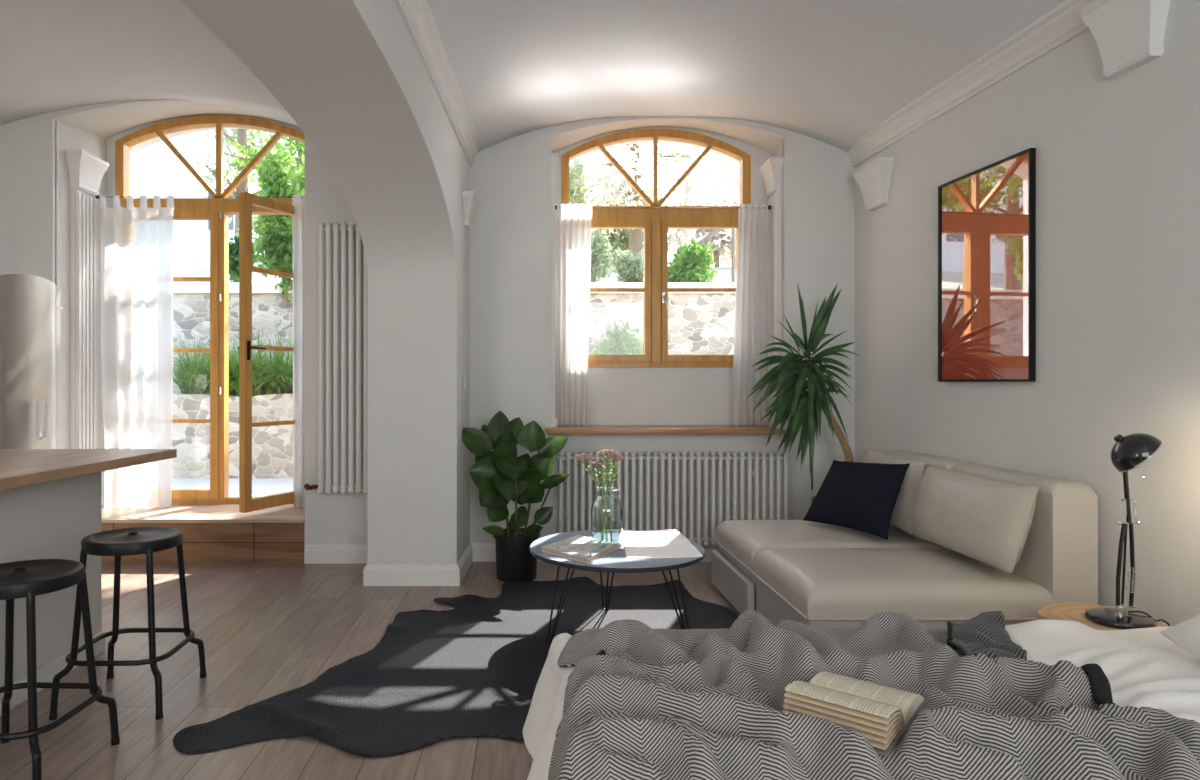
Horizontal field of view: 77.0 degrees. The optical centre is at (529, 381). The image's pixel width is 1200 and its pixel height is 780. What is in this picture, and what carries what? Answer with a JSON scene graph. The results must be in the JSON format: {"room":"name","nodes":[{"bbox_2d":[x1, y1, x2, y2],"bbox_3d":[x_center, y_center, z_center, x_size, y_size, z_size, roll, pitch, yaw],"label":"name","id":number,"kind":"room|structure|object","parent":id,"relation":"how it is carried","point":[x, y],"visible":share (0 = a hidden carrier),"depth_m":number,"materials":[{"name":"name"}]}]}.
{"room":"studio apartment","nodes":[
{"label":"studio apartment","id":0,"kind":"room"},
{"bbox_2d":[0,0,291,125],"bbox_3d":[-2.669,-1.852,1.760,3.404,0.456,7.320,0,0,0],"label":"ceiling","id":1,"kind":"structure","parent":0,"point":[55,55],"depth_m":4.65,"materials":[{"name":"white paint"}]},
{"bbox_2d":[0,100,366,544],"bbox_3d":[-2.650,-0.500,5.740,3.400,3.600,0.700,0,0,0],"label":"wall","id":2,"kind":"structure","parent":0,"point":[35,189],"depth_m":5.39,"materials":[{"name":"paint"}]},
{"bbox_2d":[66,149,108,448],"bbox_3d":[-3.375,-0.370,5.720,0.130,2.700,0.360,0,0,0],"label":"pilaster","id":3,"kind":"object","parent":2,"relation":"attached to","point":[86,170],"depth_m":5.66,"materials":[{"name":"white paint"}]},
{"bbox_2d":[304,221,366,494],"bbox_3d":[-1.328,-0.170,5.311,0.506,1.926,0.138,0,0,0],"label":"radiator","id":4,"kind":"object","parent":2,"relation":"attached to","point":[336,241],"visible":0.77,"depth_m":5.27,"materials":[{"name":"white metal"}]},
{"bbox_2d":[304,545,366,563],"bbox_3d":[-1.337,1.235,5.379,0.555,0.130,0.022,0,0,0],"label":"baseboard","id":5,"kind":"structure","parent":2,"relation":"attached to","point":[313,554],"depth_m":5.37,"materials":[{"name":"white"}]},
{"bbox_3d":[-2.520,-1.445,5.864,1.760,0.028,0.053,0,0,0],"label":"curtain rod","id":6,"kind":"object","parent":2,"relation":"attached to","visible":0},
{"bbox_2d":[98,195,173,508],"bbox_3d":[-3.079,-0.236,5.863,0.590,2.441,0.091,0,0,0],"label":"curtain","id":7,"kind":"object","parent":6,"relation":"hanging from","point":[136,244],"visible":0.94,"depth_m":5.85,"materials":[{"name":"white fabric"}]},
{"bbox_2d":[292,195,304,507],"bbox_3d":[-1.759,-0.239,5.862,0.194,2.441,0.059,0,0,0],"label":"curtain","id":8,"kind":"object","parent":6,"relation":"hanging from","point":[298,200],"visible":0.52,"depth_m":5.85,"materials":[{"name":"white fabric"}]},
{"bbox_2d":[107,114,304,207],"bbox_3d":[-2.800,-0.500,6.230,3.600,3.600,0.300,0,0,0],"label":"wall","id":9,"kind":"structure","parent":0,"point":[141,146],"depth_m":6.08,"materials":[{"name":"paint"}]},
{"bbox_2d":[115,115,304,512],"bbox_3d":[-2.525,-0.584,5.789,1.650,3.147,0.742,0,0,0],"label":"door","id":10,"kind":"structure","parent":9,"relation":"in","point":[217,209],"depth_m":6.04,"materials":[{"name":"brown wood"}]},
{"bbox_2d":[171,478,292,495],"bbox_3d":[-0.500,1.130,7.350,17.000,0.100,2.300,0,0,0],"label":"ground","id":11,"kind":"structure","parent":0,"point":[260,486],"depth_m":7.83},
{"bbox_2d":[172,393,292,478],"bbox_3d":[-0.500,0.640,8.581,17.000,1.020,0.437,0,0,0],"label":"wall","id":12,"kind":"structure","parent":11,"relation":"on","point":[272,446],"depth_m":8.40,"materials":[{"name":"stone"}]},
{"bbox_2d":[180,0,469,564],"bbox_3d":[-0.909,-0.500,1.780,0.570,3.600,7.399,0,0,3],"label":"pillar","id":13,"kind":"structure","parent":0,"point":[351,75],"depth_m":4.55,"materials":[{"name":"paint"}]},
{"bbox_2d":[394,0,478,166],"bbox_3d":[-0.578,-1.637,1.823,0.085,0.145,7.260,0,0,3],"label":"trim","id":14,"kind":"structure","parent":13,"relation":"attached to","point":[417,16],"depth_m":3.89,"materials":[{"name":"white paint"}]},
{"bbox_2d":[463,374,465,389],"bbox_3d":[-0.448,0.000,5.120,0.014,0.110,0.080,0,0,0],"label":"light switch","id":15,"kind":"object","parent":13,"relation":"attached to","point":[464,375],"visible":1,"depth_m":5.08,"materials":[{"name":"white plastic"}]},
{"bbox_2d":[462,191,478,230],"bbox_3d":[-0.416,-1.180,5.218,0.085,0.220,0.320,0,0,3],"label":"trim","id":16,"kind":"structure","parent":13,"relation":"attached to","point":[470,201],"depth_m":5.11,"materials":[{"name":"white paint"}]},
{"bbox_2d":[363,543,717,585],"bbox_3d":[0.834,1.235,1.806,3.454,0.130,7.418,0,0,-3],"label":"baseboard","id":17,"kind":"structure","parent":13,"relation":"attached to","point":[373,575],"depth_m":4.78,"materials":[{"name":"white"}]},
{"bbox_2d":[0,562,739,779],"bbox_3d":[-0.750,1.330,1.775,7.200,0.060,7.350,0,0,0],"label":"floor","id":18,"kind":"structure","parent":0,"point":[266,630],"depth_m":3.38,"materials":[{"name":"brown wood"}]},
{"bbox_2d":[0,274,63,448],"bbox_3d":[-3.305,0.315,4.600,0.750,1.930,0.600,0,0,0],"label":"refrigerator","id":19,"kind":"object","parent":18,"relation":"on","point":[27,302],"visible":0.56,"depth_m":4.51,"materials":[{"name":"white"}]},
{"bbox_2d":[0,559,119,779],"bbox_3d":[-1.700,0.962,2.500,0.435,0.676,0.434,0,0,2],"label":"bar stool","id":20,"kind":"object","parent":18,"relation":"on","point":[29,579],"visible":1,"depth_m":2.51,"materials":[{"name":"black metal"}]},
{"bbox_2d":[0,449,176,715],"bbox_3d":[-2.923,0.825,2.360,2.155,0.950,3.120,0,0,0],"label":"kitchen island","id":21,"kind":"object","parent":18,"relation":"on","point":[50,499],"depth_m":3.26,"materials":[{"name":"grey"}]},
{"bbox_2d":[0,449,176,490],"bbox_3d":[-2.923,0.372,2.360,2.155,0.044,3.120,0,0,0],"label":"countertop","id":22,"kind":"structure","parent":21,"relation":"on","point":[18,467],"depth_m":3.34,"materials":[{"name":"brown wood"}]},
{"bbox_2d":[49,526,206,719],"bbox_3d":[-1.640,0.962,3.100,0.435,0.676,0.434,0,0,-1],"label":"bar stool","id":23,"kind":"object","parent":18,"relation":"on","point":[117,543],"visible":0.99,"depth_m":2.99,"materials":[{"name":"black metal"}]},
{"bbox_2d":[101,504,304,562],"bbox_3d":[-2.522,1.143,5.718,1.815,0.315,0.685,0,0,0],"label":"step","id":24,"kind":"structure","parent":18,"relation":"on","point":[212,533],"depth_m":5.40,"materials":[{"name":"brown wood"}]},
{"bbox_2d":[173,576,737,757],"bbox_3d":[0.033,1.283,3.706,1.803,0.032,2.913,0,0,21],"label":"cowhide rug","id":25,"kind":"object","parent":18,"relation":"on","point":[473,668],"visible":0.7,"depth_m":3.30,"materials":[{"name":"black fur"}]},
{"bbox_2d":[530,530,704,645],"bbox_3d":[0.445,1.074,3.870,0.894,0.450,0.894,0,0,0],"label":"coffee table","id":26,"kind":"object","parent":25,"relation":"on","point":[616,561],"visible":0.68,"depth_m":3.66,"materials":[{"name":"grey"}]},
{"bbox_2d":[541,535,620,562],"bbox_3d":[0.263,0.838,3.785,0.317,0.021,0.434,0,0,35],"label":"magazine","id":27,"kind":"object","parent":26,"relation":"on","point":[579,548],"visible":1,"depth_m":3.75,"materials":[{"name":"beige paper"}]},
{"bbox_2d":[591,487,622,544],"bbox_3d":[0.401,0.701,3.904,0.167,0.291,0.167,0,0,0],"label":"flower vase","id":28,"kind":"object","parent":26,"relation":"on","point":[595,489],"visible":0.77,"depth_m":3.89,"materials":[{"name":"clear glass"}]},
{"bbox_2d":[575,449,623,541],"bbox_3d":[0.358,0.597,3.918,0.264,0.484,0.133,0,0,-13],"label":"flowers","id":29,"kind":"object","parent":28,"relation":"in","point":[607,452],"visible":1,"depth_m":3.90,"materials":[{"name":"plant"}]},
{"bbox_2d":[623,529,702,558],"bbox_3d":[0.653,0.843,3.948,0.376,0.012,0.704,0,0,0],"label":"open magazine","id":30,"kind":"object","parent":26,"relation":"on","point":[648,543],"visible":0.98,"depth_m":3.85,"materials":[{"name":"white paper"}]},
{"bbox_2d":[462,410,569,581],"bbox_3d":[-0.094,0.746,4.980,0.708,1.108,0.314,0,0,0],"label":"rubber plant","id":31,"kind":"object","parent":18,"relation":"on","point":[500,476],"visible":1,"depth_m":4.92,"materials":[{"name":"green plant"}]},
{"bbox_2d":[557,451,788,546],"bbox_3d":[1.047,0.900,5.371,1.704,0.800,0.127,0,0,0],"label":"radiator","id":32,"kind":"object","parent":18,"relation":"on","point":[766,474],"visible":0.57,"depth_m":5.32,"materials":[{"name":"white metal"}]},
{"bbox_2d":[746,283,859,502],"bbox_3d":[1.871,0.317,4.994,0.863,1.967,0.469,0,0,-15],"label":"yucca plant","id":33,"kind":"object","parent":18,"relation":"on","point":[804,407],"visible":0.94,"depth_m":4.98,"materials":[{"name":"green plant"}]},
{"bbox_2d":[711,450,1097,629],"bbox_3d":[1.790,0.864,3.997,1.270,0.873,1.606,0,0,0],"label":"sofa","id":34,"kind":"object","parent":18,"relation":"on","point":[813,574],"visible":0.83,"depth_m":3.32,"materials":[{"name":"beige leather"}]},
{"bbox_2d":[715,520,944,571],"bbox_3d":[1.722,0.934,4.402,1.075,0.162,0.795,0,0,0],"label":"seat cushion","id":35,"kind":"object","parent":34,"relation":"on","point":[742,540],"depth_m":4.21,"materials":[{"name":"beige leather"}]},
{"bbox_2d":[802,460,909,539],"bbox_3d":[1.896,0.637,4.338,0.330,0.395,0.689,0,0,-23],"label":"throw pillow","id":36,"kind":"object","parent":34,"relation":"on","point":[860,496],"visible":1,"depth_m":4.18,"materials":[{"name":"black fabric"}]},
{"bbox_2d":[862,450,924,535],"bbox_3d":[2.109,0.632,4.420,0.190,0.405,0.720,0,0,0],"label":"cushion","id":37,"kind":"object","parent":34,"relation":"on","point":[902,518],"visible":0.3,"depth_m":4.13,"materials":[{"name":"beige leather"}]},
{"bbox_2d":[752,548,1056,619],"bbox_3d":[1.722,0.935,3.598,1.075,0.159,0.795,0,0,0],"label":"seat cushion","id":38,"kind":"object","parent":34,"relation":"on","point":[817,583],"depth_m":3.27,"materials":[{"name":"beige leather"}]},
{"bbox_2d":[914,465,1038,574],"bbox_3d":[2.095,0.635,3.575,0.241,0.390,0.890,0,0,0],"label":"cushion","id":39,"kind":"object","parent":34,"relation":"on","point":[988,521],"visible":1,"depth_m":3.39,"materials":[{"name":"beige leather"}]},
{"bbox_2d":[1036,602,1166,629],"bbox_3d":[2.063,1.075,2.706,0.431,0.450,0.407,0,0,0],"label":"table","id":40,"kind":"object","parent":18,"relation":"on","point":[1070,611],"visible":0.15,"depth_m":2.75,"materials":[{"name":"brown wood"}]},
{"bbox_2d":[1084,433,1169,629],"bbox_3d":[2.146,0.665,2.655,0.318,0.969,0.202,0,0,0],"label":"desk lamp","id":41,"kind":"object","parent":40,"relation":"on","point":[1130,451],"visible":0.99,"depth_m":2.64,"materials":[{"name":"black metal"}]},
{"bbox_3d":[1.310,1.065,1.445,2.280,0.470,1.690,0,0,0],"label":"bed","id":42,"kind":"object","parent":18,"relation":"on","visible":0},
{"bbox_2d":[523,619,1199,779],"bbox_3d":[1.149,0.895,1.560,2.402,0.351,1.700,0,0,0],"label":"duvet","id":43,"kind":"object","parent":42,"relation":"on","point":[1142,667],"visible":0.29,"depth_m":2.06,"materials":[{"name":"white fabric"}]},
{"bbox_2d":[548,610,1199,779],"bbox_3d":[0.867,0.842,1.517,1.774,0.383,1.707,0,0,0],"label":"throw blanket","id":44,"kind":"object","parent":43,"relation":"on","point":[641,702],"visible":0.95,"depth_m":1.60,"materials":[{"name":"fabric"}]},
{"bbox_2d":[782,672,925,756],"bbox_3d":[0.725,0.707,1.676,0.220,0.074,0.308,0,0,41],"label":"open book","id":45,"kind":"object","parent":44,"relation":"on","point":[881,714],"visible":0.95,"depth_m":1.60,"materials":[{"name":"beige paper"}]},
{"bbox_2d":[1159,615,1199,658],"bbox_3d":[1.890,0.626,1.650,0.540,0.306,0.660,0,0,0],"label":"bed pillow","id":46,"kind":"object","parent":43,"relation":"on","point":[1186,634],"visible":1,"depth_m":1.91,"materials":[{"name":"white fabric"}]},
{"bbox_2d":[173,244,735,281],"bbox_3d":[0.000,-2.400,14.850,28.000,2.600,10.300,0,0,0],"label":"ground","id":47,"kind":"structure","parent":0,"point":[180,269],"depth_m":12.67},
{"bbox_2d":[136,129,297,261],"bbox_3d":[-5.450,-4.500,16.000,5.300,7.600,3.400,0,0,0],"label":"sky","id":48,"kind":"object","parent":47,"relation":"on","point":[159,171],"visible":0.12,"depth_m":14.50,"materials":[{"name":"white"}]},
{"bbox_2d":[183,128,289,241],"bbox_3d":[-4.429,-3.331,11.251,2.456,3.912,1.659,0,0,0],"label":"tree","id":49,"kind":"object","parent":47,"relation":"on","point":[242,135],"visible":0.08,"depth_m":11.12,"materials":[{"name":"green plant"}]},
{"bbox_2d":[229,236,259,281],"bbox_3d":[-3.926,-1.574,10.196,0.527,0.952,0.565,0,0,0],"label":"climbing shrub","id":50,"kind":"object","parent":47,"relation":"on","point":[233,247],"visible":0.48,"depth_m":10.06,"materials":[{"name":"green plant"}]},
{"bbox_2d":[224,130,304,194],"bbox_3d":[-3.343,-3.160,10.930,2.325,3.720,1.760,0,0,0],"label":"tree","id":51,"kind":"object","parent":47,"relation":"on","point":[300,146],"visible":0.09,"depth_m":10.47,"materials":[{"name":"green plant"}]},
{"bbox_2d":[569,162,595,204],"bbox_3d":[-0.536,-5.123,11.024,3.970,7.647,2.287,0,0,4],"label":"tree","id":52,"kind":"object","parent":47,"relation":"on","point":[573,187],"visible":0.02,"depth_m":11.27,"materials":[{"name":"green plant"}]},
{"bbox_2d":[590,229,613,281],"bbox_3d":[0.863,-1.633,10.098,0.548,0.850,0.508,0,0,0],"label":"bush","id":53,"kind":"object","parent":47,"relation":"on","point":[600,261],"visible":0.79,"depth_m":10.00,"materials":[{"name":"green plant"}]},
{"bbox_2d":[569,145,673,205],"bbox_3d":[0.925,-3.486,11.658,2.764,4.021,1.754,0,0,0],"label":"tree","id":54,"kind":"object","parent":47,"relation":"on","point":[615,192],"visible":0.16,"depth_m":11.27,"materials":[{"name":"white plant"}]},
{"bbox_2d":[609,246,643,281],"bbox_3d":[1.412,-1.588,10.608,0.715,0.686,0.643,0,0,0],"label":"bush","id":55,"kind":"object","parent":47,"relation":"on","point":[631,267],"visible":0.88,"depth_m":10.50,"materials":[{"name":"green plant"}]},
{"bbox_2d":[592,178,673,266],"bbox_3d":[1.690,-2.766,13.629,1.920,1.847,0.962,0,0,0],"label":"tree","id":56,"kind":"object","parent":47,"relation":"on","point":[616,240],"visible":0.12,"depth_m":13.41,"materials":[{"name":"green plant"}]},
{"bbox_2d":[584,143,689,253],"bbox_3d":[1.665,-3.753,12.141,2.478,4.156,1.255,0,0,16],"label":"tree","id":57,"kind":"object","parent":47,"relation":"on","point":[636,235],"visible":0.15,"depth_m":12.28,"materials":[{"name":"green plant"}]},
{"bbox_2d":[610,143,737,254],"bbox_3d":[2.354,-3.359,11.396,2.563,3.925,1.606,0,0,0],"label":"tree","id":58,"kind":"object","parent":47,"relation":"on","point":[690,186],"visible":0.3,"depth_m":11.21,"materials":[{"name":"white plant"}]},
{"bbox_2d":[668,237,719,281],"bbox_3d":[2.119,-1.551,10.130,0.894,0.836,0.717,0,0,0],"label":"bush","id":59,"kind":"object","parent":47,"relation":"on","point":[684,267],"visible":0.88,"depth_m":10.00,"materials":[{"name":"green plant"}]},
{"bbox_2d":[662,179,734,266],"bbox_3d":[3.341,-2.788,13.597,2.406,1.881,1.067,0,0,0],"label":"tree","id":60,"kind":"object","parent":47,"relation":"on","point":[718,253],"visible":0.16,"depth_m":13.49,"materials":[{"name":"green plant"}]},
{"bbox_2d":[659,146,737,269],"bbox_3d":[3.603,-3.695,13.150,2.752,3.639,1.518,0,0,0],"label":"tree","id":61,"kind":"object","parent":47,"relation":"on","point":[724,176],"visible":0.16,"depth_m":13.15,"materials":[{"name":"green plant"}]},
{"bbox_2d":[689,229,734,281],"bbox_3d":[2.506,-1.714,10.279,0.770,1.228,0.104,0,0,-16],"label":"stair rail","id":62,"kind":"object","parent":47,"relation":"on","point":[714,232],"visible":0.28,"depth_m":10.31,"materials":[{"name":"grey stone"}]},
{"bbox_2d":[470,116,854,542],"bbox_3d":[0.875,-0.500,5.600,3.750,3.600,0.300,0,0,0],"label":"wall","id":63,"kind":"structure","parent":0,"point":[510,179],"depth_m":5.45,"materials":[{"name":"paint"}]},
{"bbox_2d":[551,153,557,426],"bbox_3d":[0.175,-0.670,5.580,0.060,2.000,0.220,0,0,0],"label":"trim","id":64,"kind":"structure","parent":63,"relation":"attached to","point":[554,156],"depth_m":5.50,"materials":[{"name":"white paint"}]},
{"bbox_2d":[547,425,784,433],"bbox_3d":[0.960,0.349,5.510,1.680,0.042,0.460,0,0,0],"label":"window sill","id":65,"kind":"structure","parent":63,"relation":"attached to","point":[560,429],"depth_m":5.28,"materials":[{"name":"brown wood"}]},
{"bbox_2d":[759,157,783,426],"bbox_3d":[1.805,-0.655,5.610,0.110,1.970,0.280,0,0,0],"label":"trim","id":66,"kind":"structure","parent":63,"relation":"attached to","point":[771,170],"depth_m":5.53,"materials":[{"name":"white paint"}]},
{"bbox_3d":[1.002,-1.300,5.604,1.665,0.028,0.053,0,0,0],"label":"curtain rod","id":67,"kind":"object","parent":63,"relation":"attached to","visible":0},
{"bbox_2d":[555,204,591,424],"bbox_3d":[0.318,-0.503,5.600,0.298,1.649,0.059,0,0,0],"label":"curtain","id":68,"kind":"object","parent":67,"relation":"hanging from","point":[573,222],"visible":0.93,"depth_m":5.59,"materials":[{"name":"white fabric"}]},
{"bbox_2d":[731,204,770,424],"bbox_3d":[1.651,-0.503,5.600,0.290,1.649,0.056,0,0,0],"label":"curtain","id":69,"kind":"object","parent":67,"relation":"hanging from","point":[753,274],"visible":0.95,"depth_m":5.59,"materials":[{"name":"white fabric"}]},
{"bbox_2d":[555,127,771,424],"bbox_3d":[1.000,-0.500,5.910,4.000,3.600,0.340,0,0,0],"label":"wall","id":70,"kind":"structure","parent":0,"point":[615,396],"depth_m":5.74,"materials":[{"name":"paint"}]},
{"bbox_2d":[561,128,750,367],"bbox_3d":[0.963,-1.024,5.740,1.449,1.827,0.159,0,0,0],"label":"window","id":71,"kind":"structure","parent":70,"relation":"in","point":[655,219],"depth_m":5.71,"materials":[{"name":"brown wood"}]},
{"bbox_2d":[427,0,1065,151],"bbox_3d":[0.980,-1.809,1.801,3.696,0.342,7.402,0,0,0],"label":"ceiling","id":72,"kind":"structure","parent":0,"point":[830,72],"depth_m":4.27,"materials":[{"name":"white paint"}]},
{"bbox_2d":[855,0,1199,625],"bbox_3d":[2.695,-0.500,2.150,0.300,3.600,8.130,0,0,-3],"label":"wall","id":73,"kind":"structure","parent":0,"point":[1118,158],"depth_m":3.36,"materials":[{"name":"paint"}]},
{"bbox_2d":[853,157,893,210],"bbox_3d":[2.335,-1.330,5.098,0.110,0.290,0.360,0,0,-3],"label":"trim","id":74,"kind":"structure","parent":73,"relation":"attached to","point":[873,179],"depth_m":5.03,"materials":[{"name":"white paint"}]},
{"bbox_2d":[847,0,1096,166],"bbox_3d":[2.521,-1.637,1.823,0.085,0.145,7.261,0,0,-3],"label":"trim","id":75,"kind":"structure","parent":73,"relation":"attached to","point":[1063,23],"depth_m":3.98,"materials":[{"name":"white paint"}]},
{"bbox_2d":[938,148,1035,381],"bbox_3d":[2.415,-0.570,4.004,0.028,1.136,0.720,0,0,-5],"label":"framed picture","id":76,"kind":"object","parent":73,"relation":"attached to","point":[987,214],"visible":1,"depth_m":3.95,"materials":[{"name":"black glass"}]},
{"bbox_2d":[1081,0,1169,76],"bbox_3d":[2.443,-1.445,3.067,0.120,0.310,0.340,0,0,-3],"label":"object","id":77,"kind":"structure","parent":73,"relation":"attached to","point":[1128,35],"depth_m":3.05,"materials":[{"name":"white paint"}]},
{"bbox_3d":[-0.500,0.240,9.125,17.000,0.120,0.750,0,0,0],"label":"ground","id":78,"kind":"structure","parent":0,"visible":0},
{"bbox_2d":[182,340,209,393],"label":"plant","id":79,"kind":"object","parent":78,"relation":"on","point":[207,371],"depth_m":8.60,"materials":[{"name":"green plant"}]},
{"bbox_2d":[173,333,258,393],"bbox_3d":[-3.932,-0.218,8.785,1.670,0.897,1.683,0,0,0],"label":"plant","id":80,"kind":"object","parent":78,"relation":"on","point":[192,389],"visible":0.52,"depth_m":8.69,"materials":[{"name":"green plant"}]},
{"bbox_2d":[229,335,238,394],"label":"plant","id":81,"kind":"object","parent":78,"relation":"on","point":[232,392],"depth_m":8.74,"materials":[{"name":"green plant"}]},
{"bbox_2d":[230,328,292,394],"bbox_3d":[-2.942,-0.216,8.809,1.698,0.892,1.710,0,0,-23],"label":"plant","id":82,"kind":"object","parent":78,"relation":"on","point":[271,389],"visible":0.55,"depth_m":8.71,"materials":[{"name":"green plant"}]},
{"bbox_2d":[238,330,292,392],"bbox_3d":[-2.571,-0.215,8.772,1.727,0.890,1.630,0,0,0],"label":"plant","id":83,"kind":"object","parent":78,"relation":"on","point":[292,330],"visible":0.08,"depth_m":8.54,"materials":[{"name":"green plant"}]},
{"bbox_2d":[252,328,282,395],"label":"plant","id":84,"kind":"object","parent":78,"relation":"on","point":[258,391],"depth_m":8.70,"materials":[{"name":"green plant"}]},
{"bbox_2d":[173,282,735,394],"bbox_3d":[-0.500,-0.470,9.590,17.000,1.540,0.500,0,0,0],"label":"wall","id":85,"kind":"structure","parent":78,"relation":"on","point":[699,323],"depth_m":9.40,"materials":[{"name":"stone"}]},
{"bbox_2d":[253,141,304,305],"bbox_3d":[-2.998,-1.971,9.300,0.882,2.045,0.500,0,0,0],"label":"tree","id":86,"kind":"object","parent":85,"relation":"on","point":[276,240],"visible":0.59,"depth_m":9.18,"materials":[{"name":"green plant"}]},
{"bbox_2d":[589,320,643,354],"bbox_3d":[0.984,-0.281,9.004,0.836,0.946,0.517,0,0,24],"label":"bush","id":87,"kind":"object","parent":78,"relation":"on","point":[614,348],"visible":0.31,"depth_m":8.96,"materials":[{"name":"green plant"}]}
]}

